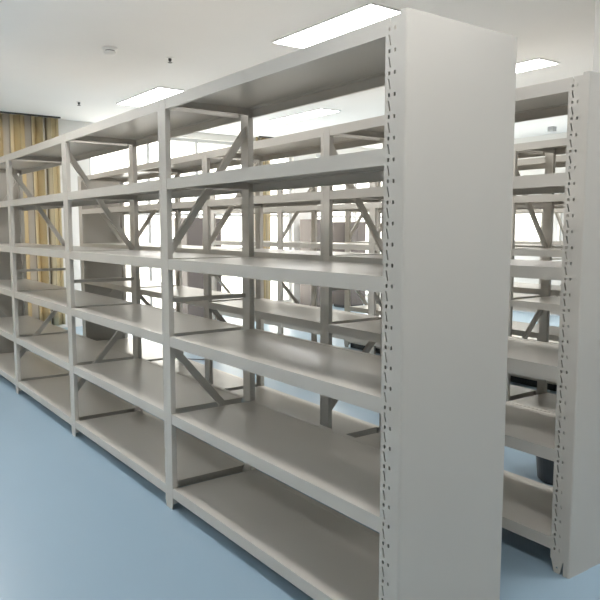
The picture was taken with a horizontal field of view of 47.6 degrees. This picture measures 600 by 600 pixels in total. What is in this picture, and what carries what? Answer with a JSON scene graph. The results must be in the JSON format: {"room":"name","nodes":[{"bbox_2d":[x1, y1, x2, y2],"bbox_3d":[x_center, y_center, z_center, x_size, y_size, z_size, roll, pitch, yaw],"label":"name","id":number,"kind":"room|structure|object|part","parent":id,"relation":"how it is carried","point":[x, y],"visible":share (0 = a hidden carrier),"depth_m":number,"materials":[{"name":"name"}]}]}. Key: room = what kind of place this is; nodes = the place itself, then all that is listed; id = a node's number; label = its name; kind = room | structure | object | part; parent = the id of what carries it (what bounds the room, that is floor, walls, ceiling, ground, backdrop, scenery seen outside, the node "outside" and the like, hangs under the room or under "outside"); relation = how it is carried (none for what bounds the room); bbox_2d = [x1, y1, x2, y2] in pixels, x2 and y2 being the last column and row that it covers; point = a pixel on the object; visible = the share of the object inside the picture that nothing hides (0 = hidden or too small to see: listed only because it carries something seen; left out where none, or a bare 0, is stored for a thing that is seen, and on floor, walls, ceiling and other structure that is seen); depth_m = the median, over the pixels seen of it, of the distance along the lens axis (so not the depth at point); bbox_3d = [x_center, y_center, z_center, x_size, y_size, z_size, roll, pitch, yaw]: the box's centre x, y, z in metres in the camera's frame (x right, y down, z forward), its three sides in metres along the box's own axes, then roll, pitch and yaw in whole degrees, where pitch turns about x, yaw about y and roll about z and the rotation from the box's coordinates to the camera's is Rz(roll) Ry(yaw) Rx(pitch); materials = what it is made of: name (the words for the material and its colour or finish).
{"room":"storage room","nodes":[
{"label":"storage room","id":0,"kind":"room"},
{"bbox_2d":[55,119,380,327],"bbox_3d":[-2.558,-1.122,10.227,12.000,2.900,0.200,-4,7,-36],"label":"wall","id":1,"kind":"structure","parent":0,"point":[64,126],"depth_m":9.76,"materials":[{"name":"white paint"}]},
{"bbox_2d":[89,137,241,310],"bbox_3d":[-1.964,-1.168,10.666,2.720,2.700,0.070,-4,7,-36],"label":"window","id":2,"kind":"structure","parent":1,"relation":"in","point":[195,142],"depth_m":10.53,"materials":[{"name":"glass"}]},
{"bbox_2d":[270,157,290,301],"bbox_3d":[-0.456,-1.243,11.770,0.700,2.620,0.070,-4,7,-36],"label":"window","id":3,"kind":"structure","parent":1,"relation":"in","point":[288,215],"depth_m":11.94,"materials":[{"name":"grey paint"}]},
{"bbox_2d":[316,154,381,296],"bbox_3d":[1.048,-1.357,12.866,2.050,2.620,0.070,-4,7,-36],"label":"window","id":4,"kind":"structure","parent":1,"relation":"in","point":[354,216],"depth_m":12.76,"materials":[{"name":"grey paint"}]},
{"bbox_2d":[0,0,595,148],"bbox_3d":[0.928,-2.149,5.336,12.000,0.150,12.000,-4,7,-36],"label":"ceiling","id":5,"kind":"structure","parent":0,"point":[53,59],"depth_m":5.59,"materials":[{"name":"white paint"}]},
{"bbox_2d":[0,111,60,156],"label":"curtain","id":6,"kind":"object","parent":5,"relation":"hanging from","point":[19,131],"depth_m":9.03,"materials":[{"name":"beige fabric"}]},
{"bbox_2d":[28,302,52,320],"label":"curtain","id":7,"kind":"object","parent":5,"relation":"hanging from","point":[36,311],"depth_m":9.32,"materials":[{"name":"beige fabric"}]},
{"bbox_2d":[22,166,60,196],"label":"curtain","id":8,"kind":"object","parent":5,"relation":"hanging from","point":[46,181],"depth_m":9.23,"materials":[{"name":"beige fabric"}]},
{"bbox_2d":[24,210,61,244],"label":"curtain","id":9,"kind":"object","parent":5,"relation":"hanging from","point":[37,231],"depth_m":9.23,"materials":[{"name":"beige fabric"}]},
{"bbox_2d":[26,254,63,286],"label":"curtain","id":10,"kind":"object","parent":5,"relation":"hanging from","point":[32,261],"depth_m":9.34,"materials":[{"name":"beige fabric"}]},
{"bbox_2d":[43,208,61,235],"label":"curtain","id":11,"kind":"object","parent":5,"relation":"hanging from","point":[54,215],"depth_m":9.37,"materials":[{"name":"beige fabric"}]},
{"bbox_2d":[102,46,117,55],"bbox_3d":[-1.592,-2.080,5.705,0.124,0.060,0.124,-4,7,-36],"label":"smoke detector","id":12,"kind":"object","parent":5,"relation":"attached to","point":[108,50],"visible":1,"depth_m":5.67,"materials":[{"name":"white plastic"}]},
{"bbox_2d":[116,86,184,106],"bbox_3d":[-1.730,-2.323,7.809,0.320,0.012,1.190,-4,7,-36],"label":"recessed light","id":13,"kind":"object","parent":5,"relation":"in","point":[157,93],"visible":0.91,"depth_m":7.75,"materials":[{"name":"white plastic"}]},
{"bbox_2d":[256,136,273,298],"bbox_3d":[-0.594,-1.271,11.360,0.281,2.840,0.160,-4,7,-36],"label":"curtain","id":14,"kind":"object","parent":5,"relation":"hanging from","point":[266,217],"visible":0.24,"depth_m":11.42,"materials":[{"name":"beige fabric"}]},
{"bbox_2d":[269,108,340,122],"bbox_3d":[0.044,-2.458,9.102,0.320,0.012,1.190,-4,7,-36],"label":"recessed light","id":15,"kind":"object","parent":5,"relation":"in","point":[321,111],"visible":1,"depth_m":9.04,"materials":[{"name":"white plastic"}]},
{"bbox_2d":[271,2,399,48],"bbox_3d":[0.250,-2.045,5.121,0.320,0.012,1.190,-4,7,-36],"label":"recessed light","id":16,"kind":"object","parent":5,"relation":"in","point":[369,13],"visible":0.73,"depth_m":5.05,"materials":[{"name":"white plastic"}]},
{"bbox_2d":[516,57,559,72],"bbox_3d":[1.894,-2.198,6.591,0.320,0.012,1.190,-4,7,-36],"label":"recessed light","id":17,"kind":"object","parent":5,"relation":"in","point":[532,64],"visible":0.41,"depth_m":6.25,"materials":[{"name":"white plastic"}]},
{"bbox_2d":[548,126,556,131],"bbox_3d":[3.742,-2.538,10.110,0.090,0.065,0.090,-4,7,-36],"label":"ceiling sensor","id":18,"kind":"object","parent":5,"relation":"attached to","point":[552,128],"visible":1,"depth_m":10.08,"materials":[{"name":"grey plastic"}]},
{"bbox_2d":[0,302,599,599],"bbox_3d":[0.929,0.870,5.649,12.000,0.120,12.000,-4,7,-36],"label":"floor","id":19,"kind":"structure","parent":0,"point":[77,522],"depth_m":3.12,"materials":[{"name":"blue plastic"}]},
{"bbox_2d":[174,218,221,319],"bbox_3d":[-1.558,-0.471,10.436,0.580,1.560,0.436,-4,7,-36],"label":"storage cabinet","id":20,"kind":"object","parent":19,"relation":"on","point":[193,236],"visible":0.14,"depth_m":10.17,"materials":[{"name":"grey metal"}]},
{"bbox_3d":[-1.549,-0.469,10.181,0.282,1.470,0.016,-4,7,-36],"label":"door","id":21,"kind":"part","parent":20,"relation":"part of","materials":[{"name":"brown paint"}]},
{"bbox_3d":[-1.318,-0.487,10.349,0.282,1.470,0.016,-4,7,-36],"label":"door","id":22,"kind":"part","parent":20,"relation":"part of","materials":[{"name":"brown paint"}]},
{"bbox_2d":[0,7,516,599],"bbox_3d":[-1.310,-0.093,4.624,0.504,2.009,6.139,-4,7,-36],"label":"shelving rack","id":23,"kind":"object","parent":19,"relation":"on","point":[432,490],"visible":1,"depth_m":2.61,"materials":[{"name":"grey metal"}]},
{"bbox_3d":[-3.116,-0.347,7.076,0.504,2.009,0.028,-4,7,-36],"label":"panel","id":24,"kind":"part","parent":23,"relation":"part of","materials":[{"name":"grey metal"}]},
{"bbox_3d":[-2.398,-0.200,5.702,0.026,2.000,0.082,-4,7,-36],"label":"post","id":25,"kind":"part","parent":23,"relation":"part of","materials":[{"name":"grey metal"}]},
{"bbox_3d":[-2.652,-0.881,6.368,0.426,0.037,1.391,-4,7,-36],"label":"shelf","id":26,"kind":"part","parent":23,"relation":"part of","materials":[{"name":"grey metal"}]},
{"bbox_3d":[-2.899,-0.350,7.147,0.030,2.000,0.070,-4,7,-36],"label":"post","id":27,"kind":"part","parent":23,"relation":"part of","materials":[{"name":"grey metal"}]},
{"bbox_3d":[-2.652,-0.502,6.407,0.426,0.037,1.391,-4,7,-36],"label":"shelf","id":28,"kind":"part","parent":23,"relation":"part of","materials":[{"name":"grey metal"}]},
{"bbox_3d":[-2.652,-1.251,6.330,0.426,0.037,1.391,-4,7,-36],"label":"shelf","id":29,"kind":"part","parent":23,"relation":"part of","materials":[{"name":"grey metal"}]},
{"bbox_3d":[-2.652,-0.129,6.446,0.426,0.037,1.391,-4,7,-36],"label":"shelf","id":30,"kind":"part","parent":23,"relation":"part of","materials":[{"name":"grey metal"}]},
{"bbox_3d":[-2.652,0.253,6.486,0.426,0.037,1.391,-4,7,-36],"label":"shelf","id":31,"kind":"part","parent":23,"relation":"part of","materials":[{"name":"grey metal"}]},
{"bbox_3d":[-2.652,0.628,6.525,0.426,0.037,1.391,-4,7,-36],"label":"shelf","id":32,"kind":"part","parent":23,"relation":"part of","materials":[{"name":"grey metal"}]},
{"bbox_3d":[-1.522,-0.077,4.513,0.026,2.000,0.082,-4,7,-36],"label":"post","id":33,"kind":"part","parent":23,"relation":"part of","materials":[{"name":"grey metal"}]},
{"bbox_3d":[-1.776,-1.127,5.140,0.426,0.037,1.391,-4,7,-36],"label":"shelf","id":34,"kind":"part","parent":23,"relation":"part of","materials":[{"name":"grey metal"}]},
{"bbox_3d":[-1.776,-0.758,5.179,0.426,0.037,1.391,-4,7,-36],"label":"shelf","id":35,"kind":"part","parent":23,"relation":"part of","materials":[{"name":"grey metal"}]},
{"bbox_3d":[-1.776,-0.006,5.257,0.426,0.037,1.391,-4,7,-36],"label":"shelf","id":36,"kind":"part","parent":23,"relation":"part of","materials":[{"name":"grey metal"}]},
{"bbox_3d":[-1.776,-0.379,5.218,0.426,0.037,1.391,-4,7,-36],"label":"shelf","id":37,"kind":"part","parent":23,"relation":"part of","materials":[{"name":"grey metal"}]},
{"bbox_3d":[-1.776,0.376,5.297,0.426,0.037,1.391,-4,7,-36],"label":"shelf","id":38,"kind":"part","parent":23,"relation":"part of","materials":[{"name":"grey metal"}]},
{"bbox_3d":[-1.776,0.752,5.336,0.426,0.037,1.391,-4,7,-36],"label":"shelf","id":39,"kind":"part","parent":23,"relation":"part of","materials":[{"name":"grey metal"}]},
{"bbox_3d":[-1.147,-0.103,4.769,0.030,2.000,0.070,-4,7,-36],"label":"post","id":40,"kind":"part","parent":23,"relation":"part of","materials":[{"name":"grey metal"}]},
{"bbox_3d":[-0.900,-1.004,3.951,0.426,0.037,1.391,-4,7,-36],"label":"shelf","id":41,"kind":"part","parent":23,"relation":"part of","materials":[{"name":"grey metal"}]},
{"bbox_3d":[-0.900,-0.256,4.029,0.426,0.037,1.391,-4,7,-36],"label":"shelf","id":42,"kind":"part","parent":23,"relation":"part of","materials":[{"name":"grey metal"}]},
{"bbox_3d":[-0.900,0.117,4.068,0.426,0.037,1.391,-4,7,-36],"label":"shelf","id":43,"kind":"part","parent":23,"relation":"part of","materials":[{"name":"grey metal"}]},
{"bbox_3d":[-0.900,0.500,4.107,0.426,0.037,1.391,-4,7,-36],"label":"shelf","id":44,"kind":"part","parent":23,"relation":"part of","materials":[{"name":"grey metal"}]},
{"bbox_3d":[-0.899,0.875,4.146,0.426,0.037,1.391,-4,7,-36],"label":"shelf","id":45,"kind":"part","parent":23,"relation":"part of","materials":[{"name":"grey metal"}]},
{"bbox_3d":[-0.900,-0.635,3.989,0.426,0.037,1.391,-4,7,-36],"label":"shelf","id":46,"kind":"part","parent":23,"relation":"part of","materials":[{"name":"grey metal"}]},
{"bbox_3d":[-0.646,0.046,3.324,0.026,2.000,0.082,-4,7,-36],"label":"post","id":47,"kind":"part","parent":23,"relation":"part of","materials":[{"name":"grey metal"}]},
{"bbox_3d":[-0.271,0.020,3.579,0.030,2.000,0.070,-4,7,-36],"label":"post","id":48,"kind":"part","parent":23,"relation":"part of","materials":[{"name":"grey metal"}]},
{"bbox_3d":[0.004,0.627,2.881,0.426,0.037,1.483,-4,7,-36],"label":"shelf","id":49,"kind":"part","parent":23,"relation":"part of","materials":[{"name":"grey metal"}]},
{"bbox_3d":[0.004,0.244,2.841,0.426,0.037,1.483,-4,7,-36],"label":"shelf","id":50,"kind":"part","parent":23,"relation":"part of","materials":[{"name":"grey metal"}]},
{"bbox_3d":[0.004,1.002,2.920,0.426,0.037,1.483,-4,7,-36],"label":"shelf","id":51,"kind":"part","parent":23,"relation":"part of","materials":[{"name":"grey metal"}]},
{"bbox_3d":[0.003,-0.129,2.803,0.426,0.037,1.483,-4,7,-36],"label":"shelf","id":52,"kind":"part","parent":23,"relation":"part of","materials":[{"name":"grey metal"}]},
{"bbox_3d":[0.003,-0.877,2.725,0.426,0.037,1.483,-4,7,-36],"label":"shelf","id":53,"kind":"part","parent":23,"relation":"part of","materials":[{"name":"grey metal"}]},
{"bbox_3d":[0.003,-0.508,2.763,0.426,0.037,1.483,-4,7,-36],"label":"shelf","id":54,"kind":"part","parent":23,"relation":"part of","materials":[{"name":"grey metal"}]},
{"bbox_3d":[0.286,0.176,2.075,0.045,2.000,0.061,-4,7,-36],"label":"post","id":55,"kind":"part","parent":23,"relation":"part of","materials":[{"name":"grey metal"}]},
{"bbox_3d":[0.496,0.161,2.172,0.504,2.009,0.028,-4,7,-36],"label":"panel","id":56,"kind":"part","parent":23,"relation":"part of","materials":[{"name":"grey metal"}]},
{"bbox_2d":[300,219,319,306],"bbox_3d":[0.241,-0.608,11.747,0.280,1.560,0.436,-4,7,-36],"label":"storage cabinet","id":57,"kind":"object","parent":19,"relation":"on","point":[305,224],"visible":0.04,"depth_m":11.67,"materials":[{"name":"brown paint"}]},
{"bbox_3d":[0.310,-0.611,11.536,0.132,1.470,0.016,-4,7,-36],"label":"door","id":58,"kind":"part","parent":57,"relation":"part of","materials":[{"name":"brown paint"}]},
{"bbox_2d":[77,71,599,578],"bbox_3d":[-0.485,-0.140,5.258,0.505,1.971,6.139,-4,7,-35],"label":"shelving rack","id":59,"kind":"object","parent":19,"relation":"on","point":[564,517],"visible":0.67,"depth_m":3.20,"materials":[{"name":"grey metal"}]},
{"bbox_3d":[-2.404,-0.374,7.564,0.026,1.962,0.082,-4,7,-35],"label":"post","id":60,"kind":"part","parent":59,"relation":"part of","materials":[{"name":"grey metal"}]},
{"bbox_3d":[-2.242,-0.397,7.745,0.504,1.971,0.028,-4,7,-35],"label":"panel","id":61,"kind":"part","parent":59,"relation":"part of","materials":[{"name":"grey metal"}]},
{"bbox_3d":[-2.024,-0.400,7.812,0.030,1.962,0.070,-4,7,-35],"label":"post","id":62,"kind":"part","parent":59,"relation":"part of","materials":[{"name":"grey metal"}]},
{"bbox_3d":[-1.791,-0.562,7.067,0.426,0.037,1.391,-4,7,-35],"label":"shelf","id":63,"kind":"part","parent":59,"relation":"part of","materials":[{"name":"grey metal"}]},
{"bbox_3d":[-1.552,-0.249,6.358,0.026,1.962,0.082,-4,7,-35],"label":"post","id":64,"kind":"part","parent":59,"relation":"part of","materials":[{"name":"grey metal"}]},
{"bbox_3d":[-1.791,-1.282,6.992,0.426,0.037,1.391,-4,7,-35],"label":"shelf","id":65,"kind":"part","parent":59,"relation":"part of","materials":[{"name":"grey metal"}]},
{"bbox_3d":[-1.791,-0.171,7.107,0.426,0.037,1.391,-4,7,-35],"label":"shelf","id":66,"kind":"part","parent":59,"relation":"part of","materials":[{"name":"grey metal"}]},
{"bbox_3d":[-1.791,0.530,7.180,0.426,0.037,1.391,-4,7,-35],"label":"shelf","id":67,"kind":"part","parent":59,"relation":"part of","materials":[{"name":"grey metal"}]},
{"bbox_3d":[-1.172,-0.275,6.606,0.030,1.962,0.070,-4,7,-35],"label":"post","id":68,"kind":"part","parent":59,"relation":"part of","materials":[{"name":"grey metal"}]},
{"bbox_3d":[-0.939,-0.046,5.901,0.426,0.037,1.391,-4,7,-35],"label":"shelf","id":69,"kind":"part","parent":59,"relation":"part of","materials":[{"name":"grey metal"}]},
{"bbox_3d":[-0.939,-1.157,5.785,0.426,0.037,1.391,-4,7,-35],"label":"shelf","id":70,"kind":"part","parent":59,"relation":"part of","materials":[{"name":"grey metal"}]},
{"bbox_3d":[-0.939,0.655,5.974,0.426,0.037,1.391,-4,7,-35],"label":"shelf","id":71,"kind":"part","parent":59,"relation":"part of","materials":[{"name":"grey metal"}]},
{"bbox_3d":[-0.939,-0.438,5.860,0.426,0.037,1.391,-4,7,-35],"label":"shelf","id":72,"kind":"part","parent":59,"relation":"part of","materials":[{"name":"grey metal"}]},
{"bbox_3d":[-0.700,-0.124,5.151,0.026,1.962,0.082,-4,7,-35],"label":"post","id":73,"kind":"part","parent":59,"relation":"part of","materials":[{"name":"grey metal"}]},
{"bbox_3d":[-0.320,-0.150,5.399,0.030,1.962,0.070,-4,7,-35],"label":"post","id":74,"kind":"part","parent":59,"relation":"part of","materials":[{"name":"grey metal"}]},
{"bbox_3d":[-0.087,0.079,4.694,0.426,0.037,1.391,-4,7,-35],"label":"shelf","id":75,"kind":"part","parent":59,"relation":"part of","materials":[{"name":"grey metal"}]},
{"bbox_3d":[-0.087,-0.312,4.654,0.426,0.037,1.391,-4,7,-35],"label":"shelf","id":76,"kind":"part","parent":59,"relation":"part of","materials":[{"name":"grey metal"}]},
{"bbox_3d":[-0.087,-1.032,4.579,0.426,0.037,1.391,-4,7,-35],"label":"shelf","id":77,"kind":"part","parent":59,"relation":"part of","materials":[{"name":"grey metal"}]},
{"bbox_3d":[-0.087,0.780,4.767,0.426,0.037,1.391,-4,7,-35],"label":"shelf","id":78,"kind":"part","parent":59,"relation":"part of","materials":[{"name":"grey metal"}]},
{"bbox_3d":[-0.087,-0.679,4.616,0.426,0.037,1.391,-4,7,-35],"label":"shelf","id":79,"kind":"part","parent":59,"relation":"part of","materials":[{"name":"grey metal"}]},
{"bbox_3d":[0.152,0.001,3.945,0.026,1.962,0.082,-4,7,-35],"label":"post","id":80,"kind":"part","parent":59,"relation":"part of","materials":[{"name":"grey metal"}]},
{"bbox_3d":[0.791,-0.550,3.372,0.426,0.037,1.483,-4,7,-35],"label":"shelf","id":81,"kind":"part","parent":59,"relation":"part of","materials":[{"name":"grey metal"}]},
{"bbox_3d":[0.532,-0.025,4.193,0.030,1.962,0.070,-4,7,-35],"label":"post","id":82,"kind":"part","parent":59,"relation":"part of","materials":[{"name":"grey metal"}]},
{"bbox_3d":[0.791,0.208,3.450,0.426,0.037,1.483,-4,7,-35],"label":"shelf","id":83,"kind":"part","parent":59,"relation":"part of","materials":[{"name":"grey metal"}]},
{"bbox_3d":[0.792,0.908,3.523,0.426,0.037,1.483,-4,7,-35],"label":"shelf","id":84,"kind":"part","parent":59,"relation":"part of","materials":[{"name":"grey metal"}]},
{"bbox_3d":[0.791,-0.184,3.410,0.426,0.037,1.483,-4,7,-35],"label":"shelf","id":85,"kind":"part","parent":59,"relation":"part of","materials":[{"name":"grey metal"}]},
{"bbox_3d":[0.791,-0.903,3.335,0.426,0.037,1.483,-4,7,-35],"label":"shelf","id":86,"kind":"part","parent":59,"relation":"part of","materials":[{"name":"grey metal"}]},
{"bbox_3d":[0.792,0.543,3.485,0.426,0.037,1.483,-4,7,-35],"label":"shelf","id":87,"kind":"part","parent":59,"relation":"part of","materials":[{"name":"grey metal"}]},
{"bbox_3d":[1.059,0.132,2.677,0.045,1.962,0.061,-4,7,-35],"label":"post","id":88,"kind":"part","parent":59,"relation":"part of","materials":[{"name":"grey metal"}]},
{"bbox_3d":[1.271,0.118,2.771,0.504,1.971,0.028,-4,7,-35],"label":"panel","id":89,"kind":"part","parent":59,"relation":"part of","materials":[{"name":"grey metal"}]},
{"bbox_2d":[332,222,365,307],"bbox_3d":[0.878,-0.636,12.213,0.420,1.520,0.436,-4,7,-36],"label":"storage cabinet","id":90,"kind":"object","parent":19,"relation":"on","point":[359,234],"visible":0.27,"depth_m":12.07,"materials":[{"name":"brown paint"}]},
{"bbox_3d":[0.919,-0.637,11.982,0.202,1.430,0.016,-4,7,-36],"label":"door","id":91,"kind":"part","parent":90,"relation":"part of","materials":[{"name":"brown paint"}]},
{"bbox_3d":[1.086,-0.650,12.103,0.202,1.430,0.016,-4,7,-36],"label":"door","id":92,"kind":"part","parent":90,"relation":"part of","materials":[{"name":"brown paint"}]},
{"bbox_2d":[210,138,566,412],"bbox_3d":[0.882,-0.271,6.327,0.504,2.009,6.110,-4,7,-36],"label":"shelving rack","id":93,"kind":"object","parent":19,"relation":"on","point":[540,398],"visible":0.32,"depth_m":5.29,"materials":[{"name":"grey metal"}]},
{"bbox_3d":[-1.091,-0.502,8.606,0.026,2.000,0.082,-4,7,-36],"label":"post","id":94,"kind":"part","parent":93,"relation":"part of","materials":[{"name":"grey metal"}]},
{"bbox_3d":[-0.469,-0.681,8.122,0.426,0.037,1.391,-4,7,-36],"label":"shelf","id":95,"kind":"part","parent":93,"relation":"part of","materials":[{"name":"grey metal"}]},
{"bbox_3d":[-0.214,-0.379,7.417,0.026,2.000,0.082,-4,7,-36],"label":"post","id":96,"kind":"part","parent":93,"relation":"part of","materials":[{"name":"grey metal"}]},
{"bbox_3d":[0.160,-0.406,7.672,0.030,2.000,0.070,-4,7,-36],"label":"post","id":97,"kind":"part","parent":93,"relation":"part of","materials":[{"name":"grey metal"}]},
{"bbox_3d":[0.407,-0.558,6.933,0.426,0.037,1.391,-4,7,-36],"label":"shelf","id":98,"kind":"part","parent":93,"relation":"part of","materials":[{"name":"grey metal"}]},
{"bbox_3d":[0.662,-0.256,6.227,0.026,2.000,0.082,-4,7,-36],"label":"post","id":99,"kind":"part","parent":93,"relation":"part of","materials":[{"name":"grey metal"}]},
{"bbox_3d":[1.538,-0.132,5.038,0.026,2.000,0.082,-4,7,-36],"label":"post","id":100,"kind":"part","parent":93,"relation":"part of","materials":[{"name":"grey metal"}]},
{"bbox_3d":[1.284,0.696,5.861,0.426,0.037,1.391,-4,7,-36],"label":"shelf","id":101,"kind":"part","parent":93,"relation":"part of","materials":[{"name":"grey metal"}]},
{"bbox_3d":[1.284,-0.435,5.743,0.426,0.037,1.391,-4,7,-36],"label":"shelf","id":102,"kind":"part","parent":93,"relation":"part of","materials":[{"name":"grey metal"}]},
{"bbox_3d":[1.284,-0.062,5.782,0.426,0.037,1.391,-4,7,-36],"label":"shelf","id":103,"kind":"part","parent":93,"relation":"part of","materials":[{"name":"grey metal"}]},
{"bbox_3d":[1.283,-1.183,5.665,0.426,0.037,1.391,-4,7,-36],"label":"shelf","id":104,"kind":"part","parent":93,"relation":"part of","materials":[{"name":"grey metal"}]},
{"bbox_3d":[2.187,0.823,4.634,0.426,0.037,1.483,-4,7,-36],"label":"shelf","id":105,"kind":"part","parent":93,"relation":"part of","materials":[{"name":"grey metal"}]},
{"bbox_3d":[2.187,0.065,4.556,0.426,0.037,1.483,-4,7,-36],"label":"shelf","id":106,"kind":"part","parent":93,"relation":"part of","materials":[{"name":"grey metal"}]},
{"bbox_3d":[2.187,-0.308,4.517,0.426,0.037,1.483,-4,7,-36],"label":"shelf","id":107,"kind":"part","parent":93,"relation":"part of","materials":[{"name":"grey metal"}]},
{"bbox_3d":[1.912,-0.159,5.294,0.030,2.000,0.070,-4,7,-36],"label":"post","id":108,"kind":"part","parent":93,"relation":"part of","materials":[{"name":"grey metal"}]},
{"bbox_3d":[2.187,-1.056,4.439,0.426,0.037,1.483,-4,7,-36],"label":"shelf","id":109,"kind":"part","parent":93,"relation":"part of","materials":[{"name":"grey metal"}]},
{"bbox_2d":[344,155,565,390],"bbox_3d":[2.095,-0.268,6.296,0.504,2.009,4.628,-4,7,-36],"label":"shelving rack","id":110,"kind":"object","parent":19,"relation":"on","point":[518,328],"visible":0.09,"depth_m":6.28,"materials":[{"name":"metal"}]},
{"bbox_3d":[0.560,-0.438,7.981,0.026,2.000,0.082,-4,7,-36],"label":"post","id":111,"kind":"part","parent":110,"relation":"part of","materials":[{"name":"grey metal"}]},
{"bbox_3d":[1.182,0.139,7.575,0.426,0.037,1.391,-4,7,-36],"label":"shelf","id":112,"kind":"part","parent":110,"relation":"part of","materials":[{"name":"grey metal"}]},
{"bbox_3d":[0.934,-0.464,8.237,0.030,2.000,0.070,-4,7,-36],"label":"post","id":113,"kind":"part","parent":110,"relation":"part of","materials":[{"name":"grey metal"}]},
{"bbox_3d":[1.916,0.716,6.266,0.015,0.058,4.445,-4,7,-36],"label":"kick plate","id":114,"kind":"part","parent":110,"relation":"part of","materials":[{"name":"black metal"}]},
{"bbox_3d":[2.058,0.262,6.386,0.426,0.037,1.391,-4,7,-36],"label":"shelf","id":115,"kind":"part","parent":110,"relation":"part of","materials":[{"name":"grey metal"}]},
{"bbox_3d":[2.058,-0.120,6.346,0.426,0.037,1.391,-4,7,-36],"label":"shelf","id":116,"kind":"part","parent":110,"relation":"part of","materials":[{"name":"grey metal"}]},
{"bbox_3d":[2.058,-0.493,6.308,0.426,0.037,1.391,-4,7,-36],"label":"shelf","id":117,"kind":"part","parent":110,"relation":"part of","materials":[{"name":"grey metal"}]},
{"bbox_2d":[512,194,567,343],"bbox_3d":[3.434,-0.370,7.272,0.504,2.009,4.628,-4,7,-36],"label":"shelving rack","id":118,"kind":"object","parent":19,"relation":"on","point":[557,211],"visible":0.05,"depth_m":7.87,"materials":[{"name":"grey metal"}]},
{"bbox_3d":[2.775,-0.416,7.768,0.026,2.000,0.082,-4,7,-36],"label":"post","id":119,"kind":"part","parent":118,"relation":"part of","materials":[{"name":"grey metal"}]},
{"bbox_2d":[536,456,553,484],"bbox_3d":[1.445,0.868,3.785,0.294,0.268,0.294,-4,7,-36],"label":"waste bin","id":120,"kind":"object","parent":19,"relation":"on","point":[545,467],"visible":0.09,"depth_m":3.73,"materials":[{"name":"grey plastic"}]},
{"bbox_2d":[514,132,570,296],"bbox_3d":[5.688,-0.994,8.961,0.200,2.900,11.600,-4,7,-36],"label":"wall","id":121,"kind":"structure","parent":0,"point":[556,228],"depth_m":11.10,"materials":[{"name":"white paint"}]},
{"bbox_2d":[513,309,559,315],"bbox_3d":[5.603,0.415,9.045,0.012,0.080,11.600,-4,7,-36],"label":"baseboard","id":122,"kind":"structure","parent":121,"relation":"attached to","point":[513,309],"depth_m":11.40,"materials":[{"name":"grey"}]},
{"bbox_2d":[560,193,564,240],"bbox_3d":[4.924,-1.127,10.005,0.070,1.050,2.400,-4,7,-36],"label":"window","id":123,"kind":"structure","parent":121,"relation":"in","point":[562,214],"depth_m":10.93,"materials":[{"name":"grey paint"}]},
{"bbox_2d":[593,0,599,72],"bbox_3d":[1.946,-0.459,3.826,0.460,2.900,0.452,-4,7,-36],"label":"wall column","id":124,"kind":"structure","parent":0,"point":[596,50],"depth_m":3.75,"materials":[{"name":"white paint"}]}
]}

